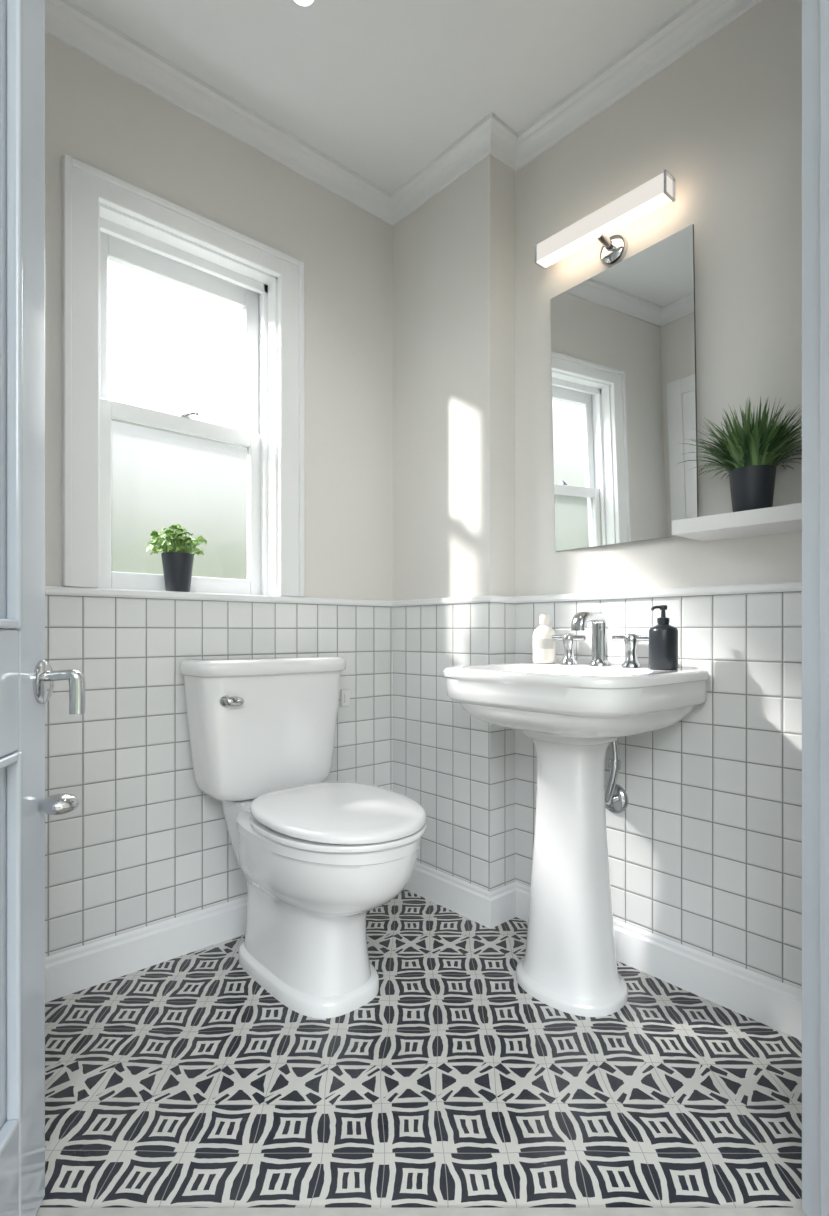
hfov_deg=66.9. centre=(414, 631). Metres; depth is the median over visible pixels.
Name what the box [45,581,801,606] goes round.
trim
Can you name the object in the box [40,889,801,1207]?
floor
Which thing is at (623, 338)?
mirror
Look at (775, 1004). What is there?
baseboard
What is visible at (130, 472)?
window
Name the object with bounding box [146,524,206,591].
potted plant
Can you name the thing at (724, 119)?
wall
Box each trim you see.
[45,0,761,225]
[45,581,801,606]
[802,0,828,1215]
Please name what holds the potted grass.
on the shelf
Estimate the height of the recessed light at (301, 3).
0.006 m
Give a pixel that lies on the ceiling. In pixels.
(381, 89)
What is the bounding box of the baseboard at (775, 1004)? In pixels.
[45,862,801,1039]
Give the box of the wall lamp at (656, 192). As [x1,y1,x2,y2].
[535,169,674,269]
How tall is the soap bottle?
0.148 m
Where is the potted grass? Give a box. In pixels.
[678,398,801,511]
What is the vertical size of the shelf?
0.035 m
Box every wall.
[45,33,392,600]
[393,154,514,600]
[515,0,801,596]
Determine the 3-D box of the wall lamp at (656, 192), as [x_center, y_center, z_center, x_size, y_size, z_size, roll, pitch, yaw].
[0.548,-1.131,1.806,0.108,0.117,0.418,0,0,-42]
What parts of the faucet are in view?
tap handle, spout, tap handle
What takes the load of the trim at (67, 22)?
attached to the wall at (454, 254)
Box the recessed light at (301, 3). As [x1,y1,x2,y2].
[292,0,315,7]
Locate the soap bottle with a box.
[533,615,555,663]
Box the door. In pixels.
[0,0,84,1215]
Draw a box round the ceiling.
[69,0,693,193]
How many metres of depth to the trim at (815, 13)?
0.99 m
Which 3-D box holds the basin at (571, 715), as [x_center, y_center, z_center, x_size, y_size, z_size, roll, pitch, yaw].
[0.402,0.523,1.677,0.489,0.854,0.582,0,0,-42]
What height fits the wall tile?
0.947 m
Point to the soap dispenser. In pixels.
(663, 637)
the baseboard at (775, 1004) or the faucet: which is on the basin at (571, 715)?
the faucet
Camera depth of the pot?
1.44 m
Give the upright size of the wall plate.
0.060 m
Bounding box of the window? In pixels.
[62,154,303,596]
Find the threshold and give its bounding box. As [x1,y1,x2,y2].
[36,1208,805,1215]
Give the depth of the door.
0.97 m
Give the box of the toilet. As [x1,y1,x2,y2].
[179,656,426,1018]
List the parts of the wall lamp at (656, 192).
frame, frame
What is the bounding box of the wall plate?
[340,689,349,706]
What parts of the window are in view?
sash, glass pane, sash, sill, frame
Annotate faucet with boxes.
[552,610,648,667]
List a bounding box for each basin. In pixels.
[443,662,708,1016]
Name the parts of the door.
moulding, handle, knob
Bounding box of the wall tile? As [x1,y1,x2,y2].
[45,591,801,989]
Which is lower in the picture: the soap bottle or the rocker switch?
the rocker switch
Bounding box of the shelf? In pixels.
[672,503,801,541]
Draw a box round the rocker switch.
[344,694,347,701]
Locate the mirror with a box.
[550,224,698,550]
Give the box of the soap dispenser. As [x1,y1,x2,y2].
[649,605,677,669]
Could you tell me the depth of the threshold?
1.02 m
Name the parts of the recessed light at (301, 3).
bulb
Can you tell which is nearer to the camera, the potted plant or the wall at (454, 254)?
the potted plant

